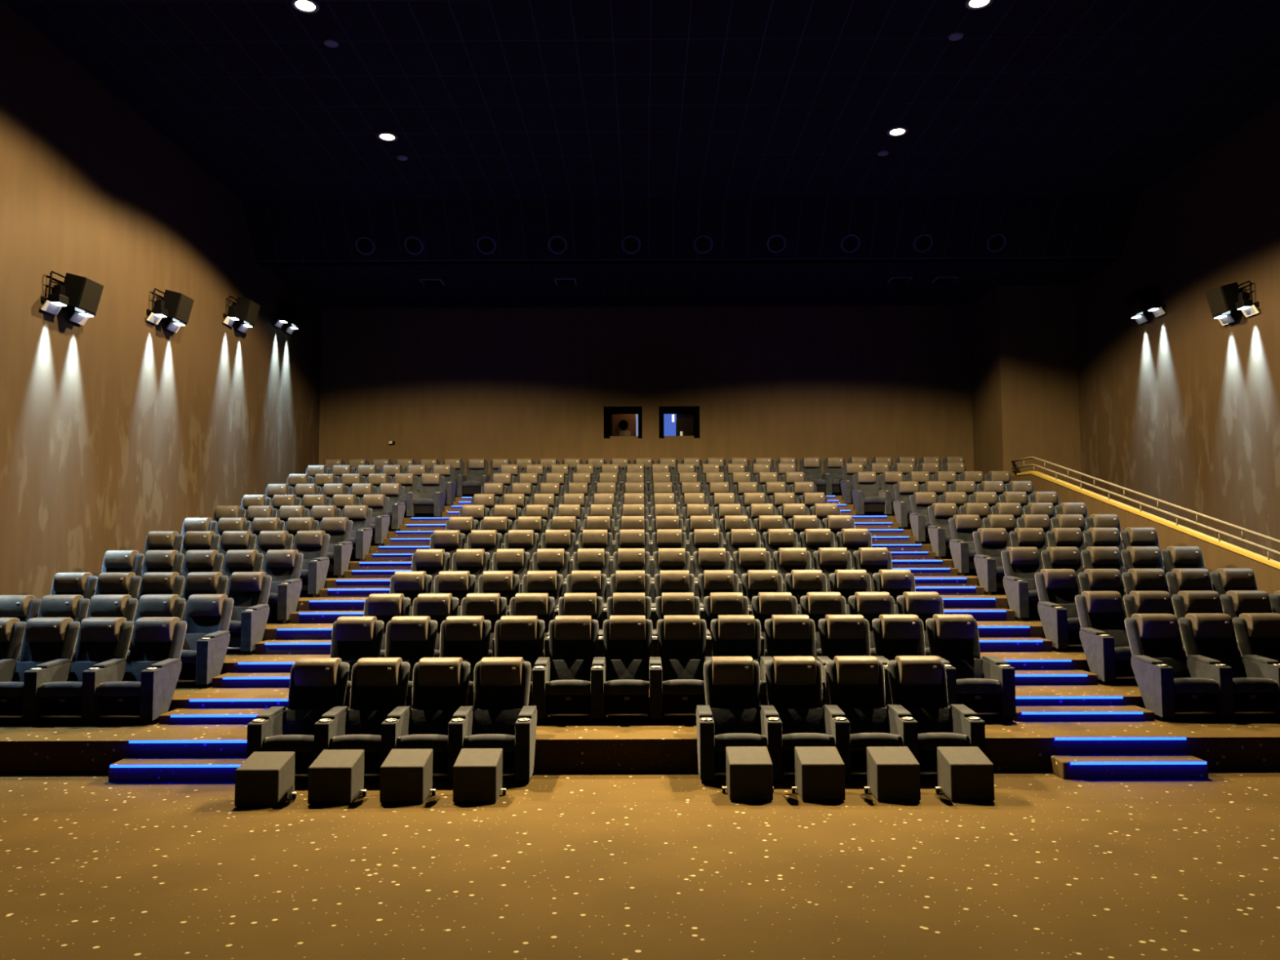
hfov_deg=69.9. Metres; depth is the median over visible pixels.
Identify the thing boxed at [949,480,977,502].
seat
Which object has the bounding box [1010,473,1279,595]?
wall
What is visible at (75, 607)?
seat
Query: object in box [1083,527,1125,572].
seat
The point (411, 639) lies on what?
seat
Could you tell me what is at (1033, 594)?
seat cushion
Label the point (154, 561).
seat
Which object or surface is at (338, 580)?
step light
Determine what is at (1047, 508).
seat
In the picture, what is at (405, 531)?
step light
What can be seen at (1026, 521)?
seat
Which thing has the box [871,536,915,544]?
step
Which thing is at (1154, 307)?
wall lamp
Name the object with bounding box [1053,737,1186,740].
step light
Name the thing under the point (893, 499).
seat cushion
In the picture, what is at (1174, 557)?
seat
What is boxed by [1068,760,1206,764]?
step light
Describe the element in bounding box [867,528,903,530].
step light
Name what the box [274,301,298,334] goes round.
wall lamp
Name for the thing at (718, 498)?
seat
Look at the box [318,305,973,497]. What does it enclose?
wall
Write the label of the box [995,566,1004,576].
seat cushion
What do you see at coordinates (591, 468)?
seat
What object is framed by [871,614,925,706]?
seat
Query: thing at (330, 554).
seat cushion
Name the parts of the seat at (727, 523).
backrest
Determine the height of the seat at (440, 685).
1.065 m
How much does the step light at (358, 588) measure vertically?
0.025 m
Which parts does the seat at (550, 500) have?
backrest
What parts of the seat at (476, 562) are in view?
backrest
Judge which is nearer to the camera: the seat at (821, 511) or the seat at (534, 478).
the seat at (821, 511)
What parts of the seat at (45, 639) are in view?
armrest, foot rail, backrest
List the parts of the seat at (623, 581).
armrest, backrest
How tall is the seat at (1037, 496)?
1.065 m
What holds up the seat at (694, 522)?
on the floor at (971, 580)
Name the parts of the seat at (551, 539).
armrest, backrest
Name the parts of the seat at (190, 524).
backrest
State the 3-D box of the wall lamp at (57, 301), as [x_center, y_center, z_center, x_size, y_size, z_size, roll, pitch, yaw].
[-8.509,-2.731,13.720,0.320,0.613,1.000,0,-4,0]
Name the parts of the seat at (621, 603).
armrest, backrest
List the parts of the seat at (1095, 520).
backrest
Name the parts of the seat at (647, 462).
backrest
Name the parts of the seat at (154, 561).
backrest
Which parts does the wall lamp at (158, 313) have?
wall plate, len arm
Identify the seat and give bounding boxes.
[0,595,41,622]
[0,617,26,662]
[0,617,79,722]
[17,595,89,661]
[22,617,133,724]
[50,572,97,600]
[71,594,137,661]
[80,617,186,724]
[86,572,141,615]
[93,550,144,595]
[125,594,186,661]
[132,572,184,631]
[137,550,183,604]
[139,531,183,577]
[176,594,233,688]
[179,517,216,553]
[180,531,219,575]
[181,550,223,598]
[182,572,228,621]
[213,506,245,533]
[216,517,250,551]
[218,530,256,573]
[222,550,263,595]
[226,572,271,654]
[240,494,271,518]
[245,505,277,531]
[246,657,349,781]
[250,517,284,550]
[256,530,293,572]
[262,549,303,622]
[265,484,293,506]
[271,494,300,517]
[277,505,308,530]
[284,517,318,549]
[286,474,312,494]
[293,483,320,505]
[293,530,329,596]
[301,494,329,517]
[306,465,330,483]
[309,505,340,530]
[313,473,338,494]
[313,657,409,781]
[319,517,352,577]
[321,483,348,505]
[323,459,346,473]
[330,465,355,483]
[330,494,359,517]
[330,616,383,707]
[339,473,365,494]
[341,505,372,561]
[347,458,369,473]
[349,483,376,505]
[355,465,380,483]
[360,493,390,546]
[363,593,410,657]
[366,473,391,493]
[371,458,393,473]
[377,483,405,531]
[380,657,470,781]
[381,465,404,483]
[385,616,437,706]
[390,571,431,616]
[392,473,417,517]
[395,458,417,473]
[406,464,430,491]
[406,473,445,517]
[411,549,449,593]
[412,593,458,657]
[418,458,440,473]
[430,529,465,571]
[431,464,456,506]
[434,571,475,616]
[440,616,491,706]
[442,458,464,497]
[445,516,477,549]
[448,657,537,784]
[451,529,502,571]
[452,549,489,593]
[456,458,488,497]
[458,504,488,529]
[460,570,519,616]
[461,593,506,657]
[466,516,511,549]
[471,493,498,516]
[473,615,544,705]
[476,548,529,593]
[480,458,512,491]
[480,473,515,493]
[480,483,507,504]
[489,464,521,483]
[490,529,538,570]
[491,504,520,529]
[492,593,555,657]
[499,482,535,504]
[501,493,528,516]
[502,516,546,548]
[506,570,563,619]
[507,472,541,493]
[513,504,552,529]
[514,458,536,472]
[520,548,569,596]
[522,493,558,516]
[523,464,546,482]
[528,482,563,504]
[529,529,575,570]
[532,615,598,723]
[535,472,568,493]
[537,457,559,472]
[538,515,580,548]
[542,464,572,482]
[544,592,603,657]
[546,504,584,529]
[553,493,588,516]
[554,570,606,619]
[558,482,591,506]
[561,457,583,475]
[562,548,609,596]
[563,472,594,496]
[567,464,596,484]
[568,529,612,573]
[574,515,614,551]
[579,504,616,533]
[584,493,617,519]
[585,457,607,475]
[587,482,619,507]
[591,472,621,496]
[591,615,653,723]
[594,463,622,485]
[596,592,651,657]
[601,570,650,629]
[605,548,649,603]
[608,457,631,480]
[608,529,648,577]
[611,515,648,555]
[613,504,648,540]
[615,493,648,526]
[617,482,647,514]
[618,472,647,502]
[620,463,647,490]
[632,457,654,480]
[647,463,671,490]
[647,472,673,502]
[648,482,675,514]
[648,493,677,526]
[648,504,679,540]
[648,515,683,555]
[648,528,686,577]
[648,615,706,723]
[649,548,689,603]
[651,570,694,629]
[651,592,700,657]
[656,457,678,480]
[673,463,697,490]
[675,472,700,502]
[677,482,703,514]
[680,457,702,475]
[680,493,707,526]
[682,503,711,534]
[685,515,717,555]
[688,528,723,576]
[693,547,730,596]
[696,656,766,783]
[697,569,738,619]
[698,463,722,484]
[702,471,726,495]
[703,592,748,656]
[704,457,726,473]
[704,614,766,705]
[706,481,732,506]
[710,493,737,518]
[714,503,744,532]
[720,515,751,551]
[724,463,747,482]
[725,528,760,573]
[728,457,750,471]
[728,471,753,495]
[733,481,759,503]
[733,547,770,593]
[739,493,767,515]
[742,569,782,614]
[746,503,776,528]
[749,463,772,481]
[751,457,773,471]
[751,591,797,656]
[754,515,786,547]
[755,471,779,493]
[759,656,834,783]
[760,614,825,706]
[761,481,788,503]
[763,528,797,569]
[769,492,797,515]
[773,463,797,481]
[773,547,811,591]
[775,457,798,471]
[777,503,808,528]
[782,471,817,492]
[785,569,826,614]
[788,515,820,547]
[790,481,816,503]
[799,457,826,493]
[799,492,827,515]
[800,528,835,569]
[800,591,846,657]
[810,503,839,528]
[813,547,851,591]
[815,614,870,704]
[822,457,845,495]
[822,515,854,547]
[822,656,902,783]
[829,569,871,614]
[836,528,871,569]
[840,462,865,504]
[846,457,869,471]
[848,591,895,656]
[852,471,884,515]
[853,547,892,591]
[866,462,890,492]
[870,457,893,471]
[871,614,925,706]
[872,569,915,614]
[878,471,904,515]
[886,655,985,779]
[891,462,915,481]
[893,481,920,528]
[894,457,917,471]
[897,591,943,655]
[906,471,931,492]
[909,492,938,543]
[916,462,941,480]
[918,457,942,471]
[921,480,949,502]
[925,613,1016,721]
[928,502,959,559]
[932,471,958,492]
[939,492,968,515]
[942,456,964,465]
[942,462,966,480]
[948,515,982,575]
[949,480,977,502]
[958,471,984,492]
[960,502,991,528]
[968,491,998,514]
[973,528,1009,594]
[977,480,1005,502]
[982,514,1017,546]
[985,471,1011,491]
[991,502,1022,528]
[999,491,1028,514]
[1000,546,1041,620]
[1005,480,1033,502]
[1009,528,1047,568]
[1017,514,1051,546]
[1023,502,1055,528]
[1028,491,1059,515]
[1034,568,1084,652]
[1040,546,1083,595]
[1046,528,1084,572]
[1051,514,1086,550]
[1055,502,1088,530]
[1075,591,1137,684]
[1078,568,1127,617]
[1080,546,1126,595]
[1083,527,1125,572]
[1085,514,1123,550]
[1120,527,1165,574]
[1120,546,1171,597]
[1122,568,1168,594]
[1123,591,1186,657]
[1124,613,1218,721]
[1160,546,1213,591]
[1165,568,1213,615]
[1171,591,1241,657]
[1177,613,1278,720]
[1209,568,1257,595]
[1219,590,1272,646]
[1231,613,1279,720]
[1268,590,1279,613]
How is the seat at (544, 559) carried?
on the floor at (1036, 629)
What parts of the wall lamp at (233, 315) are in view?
wall plate, len arm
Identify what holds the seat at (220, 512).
on the floor at (946, 562)
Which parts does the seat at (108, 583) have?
backrest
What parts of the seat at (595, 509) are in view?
backrest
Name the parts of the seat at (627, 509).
armrest, backrest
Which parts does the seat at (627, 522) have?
armrest, backrest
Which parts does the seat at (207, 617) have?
foot rail, backrest, armrest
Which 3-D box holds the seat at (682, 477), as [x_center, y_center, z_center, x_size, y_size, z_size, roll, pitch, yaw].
[1.088,0.335,21.058,0.680,1.065,0.926,0,-4,0]
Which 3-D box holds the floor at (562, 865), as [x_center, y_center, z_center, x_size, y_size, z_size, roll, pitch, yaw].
[0.043,2.630,10.759,24.000,1.042,27.800,0,-4,0]
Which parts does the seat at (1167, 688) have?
armrest, backrest, foot rail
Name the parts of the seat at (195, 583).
backrest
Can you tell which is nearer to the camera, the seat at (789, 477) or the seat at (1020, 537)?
the seat at (1020, 537)
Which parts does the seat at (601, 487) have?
backrest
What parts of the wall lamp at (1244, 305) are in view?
len arm, wall plate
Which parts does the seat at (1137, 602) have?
backrest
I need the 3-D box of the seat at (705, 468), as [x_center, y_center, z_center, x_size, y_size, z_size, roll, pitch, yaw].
[1.711,0.111,22.272,0.680,1.065,0.926,0,-4,0]
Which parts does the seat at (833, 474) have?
armrest, backrest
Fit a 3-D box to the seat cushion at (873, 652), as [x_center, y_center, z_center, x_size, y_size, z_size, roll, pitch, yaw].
[2.962,2.095,11.170,0.476,0.159,0.587,0,-3,0]
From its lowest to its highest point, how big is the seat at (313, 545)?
1.065 m
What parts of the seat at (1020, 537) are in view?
backrest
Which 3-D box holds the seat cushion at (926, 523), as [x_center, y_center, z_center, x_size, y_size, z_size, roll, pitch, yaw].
[5.890,0.916,18.446,0.476,0.159,0.587,0,-3,0]
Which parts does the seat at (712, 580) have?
armrest, backrest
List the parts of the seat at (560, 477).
backrest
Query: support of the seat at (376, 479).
on the floor at (889, 518)
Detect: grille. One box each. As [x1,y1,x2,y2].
[78,278,103,314]
[175,294,194,323]
[245,300,260,324]
[293,306,305,327]
[1124,291,1140,316]
[1205,287,1227,315]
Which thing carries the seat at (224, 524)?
on the floor at (971, 580)
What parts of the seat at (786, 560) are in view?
backrest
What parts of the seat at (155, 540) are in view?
backrest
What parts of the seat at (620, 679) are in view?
armrest, foot rail, backrest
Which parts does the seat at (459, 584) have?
backrest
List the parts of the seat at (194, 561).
backrest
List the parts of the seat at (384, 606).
backrest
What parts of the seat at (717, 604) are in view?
armrest, backrest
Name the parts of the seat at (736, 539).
armrest, backrest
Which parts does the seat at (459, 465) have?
backrest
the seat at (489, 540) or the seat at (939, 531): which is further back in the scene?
the seat at (939, 531)
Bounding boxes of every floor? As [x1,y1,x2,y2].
[0,715,1279,773]
[0,769,1279,959]
[168,683,1146,715]
[220,650,1090,675]
[262,618,1045,641]
[284,593,1021,621]
[313,574,990,595]
[338,558,964,577]
[360,543,941,560]
[377,528,921,546]
[394,515,904,531]
[408,504,888,517]
[447,495,849,506]
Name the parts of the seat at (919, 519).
armrest, backrest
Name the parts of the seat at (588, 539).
armrest, backrest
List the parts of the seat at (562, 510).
backrest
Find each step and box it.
[108,756,246,782]
[158,707,269,724]
[212,672,290,687]
[254,640,331,654]
[289,610,364,623]
[319,587,390,597]
[344,569,395,577]
[365,553,412,561]
[383,538,430,546]
[400,524,445,531]
[441,511,459,517]
[453,502,471,505]
[827,500,844,503]
[840,510,856,515]
[854,522,898,528]
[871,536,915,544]
[890,551,935,559]
[910,567,957,576]
[915,585,983,595]
[943,608,1015,621]
[978,637,1052,652]
[1013,705,1155,720]
[1014,670,1097,684]
[1048,754,1208,778]
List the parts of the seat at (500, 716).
armrest, backrest, foot rail, armrest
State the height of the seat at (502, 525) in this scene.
1.065 m
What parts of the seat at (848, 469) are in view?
armrest, backrest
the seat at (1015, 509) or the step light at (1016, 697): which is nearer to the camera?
the step light at (1016, 697)
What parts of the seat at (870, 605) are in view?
backrest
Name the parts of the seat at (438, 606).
backrest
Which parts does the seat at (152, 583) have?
backrest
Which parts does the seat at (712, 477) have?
backrest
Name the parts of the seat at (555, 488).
backrest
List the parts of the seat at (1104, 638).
armrest, backrest, foot rail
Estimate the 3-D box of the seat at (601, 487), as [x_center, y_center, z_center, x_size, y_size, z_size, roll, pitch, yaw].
[-0.775,0.568,19.848,0.680,1.065,0.926,0,-4,0]
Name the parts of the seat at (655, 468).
armrest, backrest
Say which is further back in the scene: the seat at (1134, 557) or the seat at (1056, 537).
the seat at (1056, 537)
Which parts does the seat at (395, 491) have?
backrest, armrest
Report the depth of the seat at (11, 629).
10.43 m
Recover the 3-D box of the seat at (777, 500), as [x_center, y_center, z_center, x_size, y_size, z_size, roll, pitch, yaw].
[2.942,0.774,18.621,0.680,1.065,0.926,0,-4,0]
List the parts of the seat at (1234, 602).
backrest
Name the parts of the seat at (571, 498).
backrest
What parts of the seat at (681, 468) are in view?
backrest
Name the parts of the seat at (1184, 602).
backrest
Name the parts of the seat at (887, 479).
armrest, backrest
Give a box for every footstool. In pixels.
[234,751,296,807]
[307,749,366,804]
[379,748,435,804]
[453,748,506,804]
[722,746,773,801]
[791,746,844,801]
[864,746,920,801]
[935,746,994,801]
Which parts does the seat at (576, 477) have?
backrest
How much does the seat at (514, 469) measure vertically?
1.065 m
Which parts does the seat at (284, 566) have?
backrest, armrest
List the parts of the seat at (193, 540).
backrest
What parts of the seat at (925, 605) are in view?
backrest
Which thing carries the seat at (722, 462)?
on the floor at (837, 497)
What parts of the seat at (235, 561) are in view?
backrest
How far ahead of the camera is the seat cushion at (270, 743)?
8.48 m
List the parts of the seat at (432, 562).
backrest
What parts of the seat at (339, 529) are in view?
backrest, armrest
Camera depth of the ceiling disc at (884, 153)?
17.51 m
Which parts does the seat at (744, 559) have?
armrest, backrest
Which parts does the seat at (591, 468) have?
backrest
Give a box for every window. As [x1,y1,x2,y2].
[604,406,642,438]
[658,406,699,438]
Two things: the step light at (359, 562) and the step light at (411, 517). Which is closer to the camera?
the step light at (359, 562)
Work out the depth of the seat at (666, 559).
14.00 m
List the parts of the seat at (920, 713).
armrest, backrest, foot rail, armrest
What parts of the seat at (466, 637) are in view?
backrest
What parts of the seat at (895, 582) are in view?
backrest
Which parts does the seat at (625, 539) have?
armrest, backrest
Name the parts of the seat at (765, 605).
armrest, backrest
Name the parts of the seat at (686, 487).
backrest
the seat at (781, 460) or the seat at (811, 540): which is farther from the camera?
the seat at (781, 460)
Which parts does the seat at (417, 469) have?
backrest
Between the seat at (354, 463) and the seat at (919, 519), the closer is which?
the seat at (919, 519)
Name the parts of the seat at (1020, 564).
armrest, backrest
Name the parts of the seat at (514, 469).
backrest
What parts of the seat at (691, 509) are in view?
backrest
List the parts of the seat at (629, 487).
backrest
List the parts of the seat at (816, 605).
armrest, backrest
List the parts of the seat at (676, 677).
armrest, foot rail, backrest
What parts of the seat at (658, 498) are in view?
armrest, backrest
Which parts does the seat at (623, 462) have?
backrest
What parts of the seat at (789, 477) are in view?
backrest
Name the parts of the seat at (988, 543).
armrest, backrest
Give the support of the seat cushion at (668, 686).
on the seat at (676, 677)
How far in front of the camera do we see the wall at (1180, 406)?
17.77 m
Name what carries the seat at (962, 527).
on the floor at (971, 580)
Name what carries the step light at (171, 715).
attached to the step at (164, 718)
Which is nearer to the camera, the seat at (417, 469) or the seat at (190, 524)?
the seat at (190, 524)
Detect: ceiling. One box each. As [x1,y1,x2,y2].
[1,0,1279,199]
[240,195,1139,265]
[257,257,1120,308]
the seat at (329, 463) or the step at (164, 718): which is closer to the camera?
the step at (164, 718)
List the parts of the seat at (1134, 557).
backrest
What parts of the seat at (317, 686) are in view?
armrest, foot rail, backrest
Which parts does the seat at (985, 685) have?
armrest, backrest, foot rail, armrest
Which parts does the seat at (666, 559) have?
armrest, backrest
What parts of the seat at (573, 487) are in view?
backrest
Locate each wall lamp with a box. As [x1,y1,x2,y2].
[40,271,95,325]
[146,288,186,333]
[222,295,253,333]
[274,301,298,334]
[1129,285,1165,324]
[1212,280,1259,325]
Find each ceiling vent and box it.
[419,279,444,285]
[554,278,576,284]
[887,276,912,283]
[931,276,958,283]
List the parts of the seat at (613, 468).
backrest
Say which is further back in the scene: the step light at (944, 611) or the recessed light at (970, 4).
the step light at (944, 611)
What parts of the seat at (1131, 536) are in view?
backrest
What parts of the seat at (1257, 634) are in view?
backrest, armrest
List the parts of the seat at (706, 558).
armrest, backrest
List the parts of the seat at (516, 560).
backrest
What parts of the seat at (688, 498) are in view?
backrest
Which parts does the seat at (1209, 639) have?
backrest, armrest, number plate, foot rail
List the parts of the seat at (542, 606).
armrest, backrest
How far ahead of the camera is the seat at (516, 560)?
14.01 m
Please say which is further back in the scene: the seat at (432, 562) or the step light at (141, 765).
the seat at (432, 562)
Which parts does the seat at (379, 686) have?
armrest, foot rail, backrest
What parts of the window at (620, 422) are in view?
sill, pane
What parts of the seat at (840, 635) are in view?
armrest, backrest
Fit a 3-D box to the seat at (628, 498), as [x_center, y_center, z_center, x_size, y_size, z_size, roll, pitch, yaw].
[-0.158,0.787,18.630,0.680,1.065,0.926,0,-4,0]
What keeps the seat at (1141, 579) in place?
on the floor at (1079, 662)
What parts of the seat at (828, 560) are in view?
backrest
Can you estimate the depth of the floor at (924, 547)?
17.40 m
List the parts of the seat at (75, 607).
backrest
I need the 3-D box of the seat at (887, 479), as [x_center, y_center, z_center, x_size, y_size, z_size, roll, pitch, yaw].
[5.858,0.315,21.044,0.680,1.065,0.926,0,-4,0]
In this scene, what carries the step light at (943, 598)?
attached to the floor at (1001, 602)
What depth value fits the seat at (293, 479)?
21.31 m
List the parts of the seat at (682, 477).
backrest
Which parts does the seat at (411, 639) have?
backrest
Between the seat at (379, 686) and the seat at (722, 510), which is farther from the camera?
the seat at (722, 510)
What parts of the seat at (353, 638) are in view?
backrest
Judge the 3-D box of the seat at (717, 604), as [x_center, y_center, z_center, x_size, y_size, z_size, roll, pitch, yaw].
[1.065,1.949,11.341,0.680,1.065,0.926,0,-4,0]
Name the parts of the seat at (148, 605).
backrest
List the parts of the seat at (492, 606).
backrest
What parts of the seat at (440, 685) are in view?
armrest, foot rail, backrest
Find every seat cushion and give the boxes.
[0,681,23,696]
[37,681,82,696]
[95,681,141,696]
[125,649,129,661]
[180,649,196,662]
[228,620,240,631]
[262,734,314,751]
[267,592,277,603]
[299,568,308,578]
[327,551,333,560]
[328,734,381,751]
[345,680,351,695]
[350,537,355,545]
[369,524,374,531]
[379,649,385,657]
[387,511,391,517]
[395,733,448,751]
[406,680,412,695]
[413,498,434,505]
[433,649,439,657]
[462,480,480,486]
[463,733,515,751]
[467,680,473,694]
[488,649,492,657]
[528,681,532,694]
[545,680,591,694]
[604,679,648,694]
[662,679,705,693]
[714,733,766,751]
[760,680,766,693]
[782,733,834,751]
[807,479,826,484]
[817,648,822,656]
[822,680,825,693]
[831,479,843,484]
[849,733,902,750]
[863,497,884,503]
[870,648,876,656]
[891,497,895,502]
[906,508,911,515]
[917,732,969,750]
[924,521,930,528]
[924,647,930,655]
[945,534,951,542]
[955,678,1001,693]
[968,549,976,558]
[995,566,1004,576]
[1028,590,1039,599]
[1066,617,1080,629]
[1114,646,1132,659]
[1173,677,1218,692]
[1182,646,1186,657]
[1232,677,1278,692]
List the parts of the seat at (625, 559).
armrest, backrest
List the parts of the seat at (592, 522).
armrest, backrest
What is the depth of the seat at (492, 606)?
11.58 m
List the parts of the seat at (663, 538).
armrest, backrest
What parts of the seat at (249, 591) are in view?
foot rail, backrest, armrest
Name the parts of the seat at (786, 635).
armrest, backrest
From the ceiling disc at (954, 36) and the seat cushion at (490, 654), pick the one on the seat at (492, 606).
the seat cushion at (490, 654)
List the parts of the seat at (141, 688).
armrest, foot rail, backrest, armrest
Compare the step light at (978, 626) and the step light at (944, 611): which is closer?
the step light at (978, 626)
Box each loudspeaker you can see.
[62,272,103,315]
[162,289,194,324]
[235,296,260,325]
[1124,287,1151,316]
[1205,282,1240,316]
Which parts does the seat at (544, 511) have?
backrest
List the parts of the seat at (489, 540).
backrest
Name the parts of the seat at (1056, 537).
backrest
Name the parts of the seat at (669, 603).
armrest, backrest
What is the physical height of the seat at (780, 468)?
1.065 m
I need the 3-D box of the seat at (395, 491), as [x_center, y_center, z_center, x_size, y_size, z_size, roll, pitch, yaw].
[-5.497,0.587,19.862,0.755,1.065,0.926,0,-4,0]
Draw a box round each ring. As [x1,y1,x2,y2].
[355,235,374,254]
[404,235,423,254]
[476,235,496,254]
[547,235,567,253]
[621,235,640,253]
[693,234,712,253]
[766,234,786,253]
[840,233,860,253]
[913,233,933,252]
[986,233,1006,252]
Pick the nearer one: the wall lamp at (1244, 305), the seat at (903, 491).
the wall lamp at (1244, 305)
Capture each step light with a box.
[109,764,241,768]
[128,739,247,742]
[169,714,257,717]
[189,698,288,702]
[222,676,290,679]
[237,662,295,664]
[264,642,331,644]
[276,628,332,630]
[298,612,364,614]
[308,600,364,602]
[327,588,390,591]
[335,579,390,581]
[351,569,411,572]
[359,562,412,564]
[372,553,413,555]
[378,546,430,547]
[390,537,430,539]
[395,530,434,532]
[405,524,445,525]
[410,517,448,518]
[457,501,471,502]
[851,515,887,516]
[854,522,892,523]
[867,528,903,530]
[871,536,909,537]
[871,544,921,545]
[890,551,928,553]
[891,560,942,561]
[892,568,950,569]
[915,577,967,579]
[915,586,976,588]
[942,598,995,599]
[943,610,1006,612]
[977,626,1030,627]
[978,640,1043,642]
[1003,659,1071,662]
[1014,674,1088,676]
[1015,696,1123,698]
[1019,711,1143,714]
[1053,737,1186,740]
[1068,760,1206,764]
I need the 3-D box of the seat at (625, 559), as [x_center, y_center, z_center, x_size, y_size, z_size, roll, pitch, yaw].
[-0.169,1.567,13.774,0.680,1.065,0.926,0,-4,0]
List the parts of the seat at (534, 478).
backrest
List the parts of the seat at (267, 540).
backrest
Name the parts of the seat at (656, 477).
armrest, backrest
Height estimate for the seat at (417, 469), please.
1.065 m
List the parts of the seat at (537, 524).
backrest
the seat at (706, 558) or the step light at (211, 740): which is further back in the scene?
the seat at (706, 558)
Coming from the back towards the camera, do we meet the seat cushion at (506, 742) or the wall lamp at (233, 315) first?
the wall lamp at (233, 315)
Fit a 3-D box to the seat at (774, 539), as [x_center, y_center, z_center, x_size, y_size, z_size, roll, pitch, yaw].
[2.313,1.331,14.982,0.680,1.065,0.926,0,-4,0]
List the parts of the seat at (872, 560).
backrest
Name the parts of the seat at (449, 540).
backrest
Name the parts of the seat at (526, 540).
backrest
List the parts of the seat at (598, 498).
backrest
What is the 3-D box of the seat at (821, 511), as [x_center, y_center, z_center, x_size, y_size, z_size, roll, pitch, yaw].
[3.597,0.968,17.404,0.755,1.065,0.926,0,-4,0]
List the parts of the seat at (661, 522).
armrest, backrest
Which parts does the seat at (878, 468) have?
backrest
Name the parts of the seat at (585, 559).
armrest, backrest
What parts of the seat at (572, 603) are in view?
armrest, backrest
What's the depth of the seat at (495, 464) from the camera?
23.72 m
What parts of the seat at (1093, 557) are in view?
backrest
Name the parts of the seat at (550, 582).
backrest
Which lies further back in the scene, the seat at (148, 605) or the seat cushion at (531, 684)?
the seat at (148, 605)
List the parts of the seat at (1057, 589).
armrest, backrest, foot rail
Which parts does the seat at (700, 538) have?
armrest, backrest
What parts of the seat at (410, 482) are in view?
backrest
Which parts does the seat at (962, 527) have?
armrest, backrest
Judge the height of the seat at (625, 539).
1.065 m
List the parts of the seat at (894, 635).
armrest, backrest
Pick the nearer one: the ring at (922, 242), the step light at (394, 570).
the step light at (394, 570)
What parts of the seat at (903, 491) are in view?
armrest, backrest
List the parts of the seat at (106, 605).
backrest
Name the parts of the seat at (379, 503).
backrest, armrest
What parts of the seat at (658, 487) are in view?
armrest, backrest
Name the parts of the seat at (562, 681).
armrest, foot rail, backrest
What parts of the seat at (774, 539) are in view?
armrest, backrest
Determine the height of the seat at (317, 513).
1.065 m
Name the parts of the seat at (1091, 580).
backrest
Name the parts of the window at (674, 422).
sill, pane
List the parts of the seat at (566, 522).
backrest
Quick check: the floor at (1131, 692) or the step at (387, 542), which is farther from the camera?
the step at (387, 542)
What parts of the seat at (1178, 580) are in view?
backrest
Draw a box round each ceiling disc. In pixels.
[323,39,338,47]
[396,155,407,160]
[877,150,888,155]
[948,31,963,40]
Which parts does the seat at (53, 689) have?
armrest, foot rail, number plate, backrest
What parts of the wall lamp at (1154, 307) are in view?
len arm, wall plate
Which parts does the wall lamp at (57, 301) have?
wall plate, len arm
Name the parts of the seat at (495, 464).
armrest, backrest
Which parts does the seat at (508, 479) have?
backrest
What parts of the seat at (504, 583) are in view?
backrest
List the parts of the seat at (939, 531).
armrest, backrest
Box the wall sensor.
[388,440,395,444]
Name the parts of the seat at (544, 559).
armrest, backrest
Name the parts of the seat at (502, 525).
backrest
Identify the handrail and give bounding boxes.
[1011,456,1279,568]
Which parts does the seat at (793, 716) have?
armrest, foot rail, backrest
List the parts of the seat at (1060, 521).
backrest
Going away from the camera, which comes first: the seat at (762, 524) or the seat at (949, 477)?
the seat at (762, 524)
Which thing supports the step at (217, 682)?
on the floor at (1131, 692)
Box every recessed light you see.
[290,0,319,13]
[377,131,397,141]
[886,126,907,136]
[964,0,993,9]
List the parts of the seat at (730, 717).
armrest, foot rail, backrest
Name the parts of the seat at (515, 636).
backrest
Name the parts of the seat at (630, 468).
backrest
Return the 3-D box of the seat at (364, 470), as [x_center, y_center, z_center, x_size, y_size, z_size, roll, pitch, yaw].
[-6.769,0.145,22.298,0.680,1.065,0.926,0,-4,0]
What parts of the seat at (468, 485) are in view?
armrest, backrest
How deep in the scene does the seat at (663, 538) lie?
15.22 m
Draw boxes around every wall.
[0,0,321,599]
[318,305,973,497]
[969,284,1081,487]
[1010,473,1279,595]
[1075,99,1279,562]
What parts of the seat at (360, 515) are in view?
backrest, armrest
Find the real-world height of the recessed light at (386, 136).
0.033 m
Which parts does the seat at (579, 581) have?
armrest, backrest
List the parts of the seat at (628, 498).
backrest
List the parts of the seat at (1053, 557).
backrest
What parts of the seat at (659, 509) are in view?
armrest, backrest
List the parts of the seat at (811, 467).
backrest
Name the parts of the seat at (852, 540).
backrest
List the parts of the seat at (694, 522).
armrest, backrest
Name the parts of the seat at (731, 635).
backrest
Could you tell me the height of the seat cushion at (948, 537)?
0.159 m
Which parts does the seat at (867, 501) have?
armrest, backrest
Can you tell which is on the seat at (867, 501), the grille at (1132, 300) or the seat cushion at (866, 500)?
the seat cushion at (866, 500)
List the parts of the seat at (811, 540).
backrest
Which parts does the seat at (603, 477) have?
backrest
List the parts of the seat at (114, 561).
backrest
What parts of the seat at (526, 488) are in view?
backrest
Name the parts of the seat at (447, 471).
backrest, armrest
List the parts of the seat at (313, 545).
backrest, armrest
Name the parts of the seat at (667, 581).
armrest, backrest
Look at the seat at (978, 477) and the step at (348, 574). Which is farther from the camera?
the seat at (978, 477)
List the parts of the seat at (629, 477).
backrest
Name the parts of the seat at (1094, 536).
backrest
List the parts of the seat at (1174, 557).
backrest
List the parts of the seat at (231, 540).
backrest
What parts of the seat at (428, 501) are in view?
armrest, backrest, armrest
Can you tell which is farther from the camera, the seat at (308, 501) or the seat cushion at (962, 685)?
the seat at (308, 501)
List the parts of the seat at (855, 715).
armrest, backrest, foot rail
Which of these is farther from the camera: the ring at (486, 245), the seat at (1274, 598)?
the ring at (486, 245)

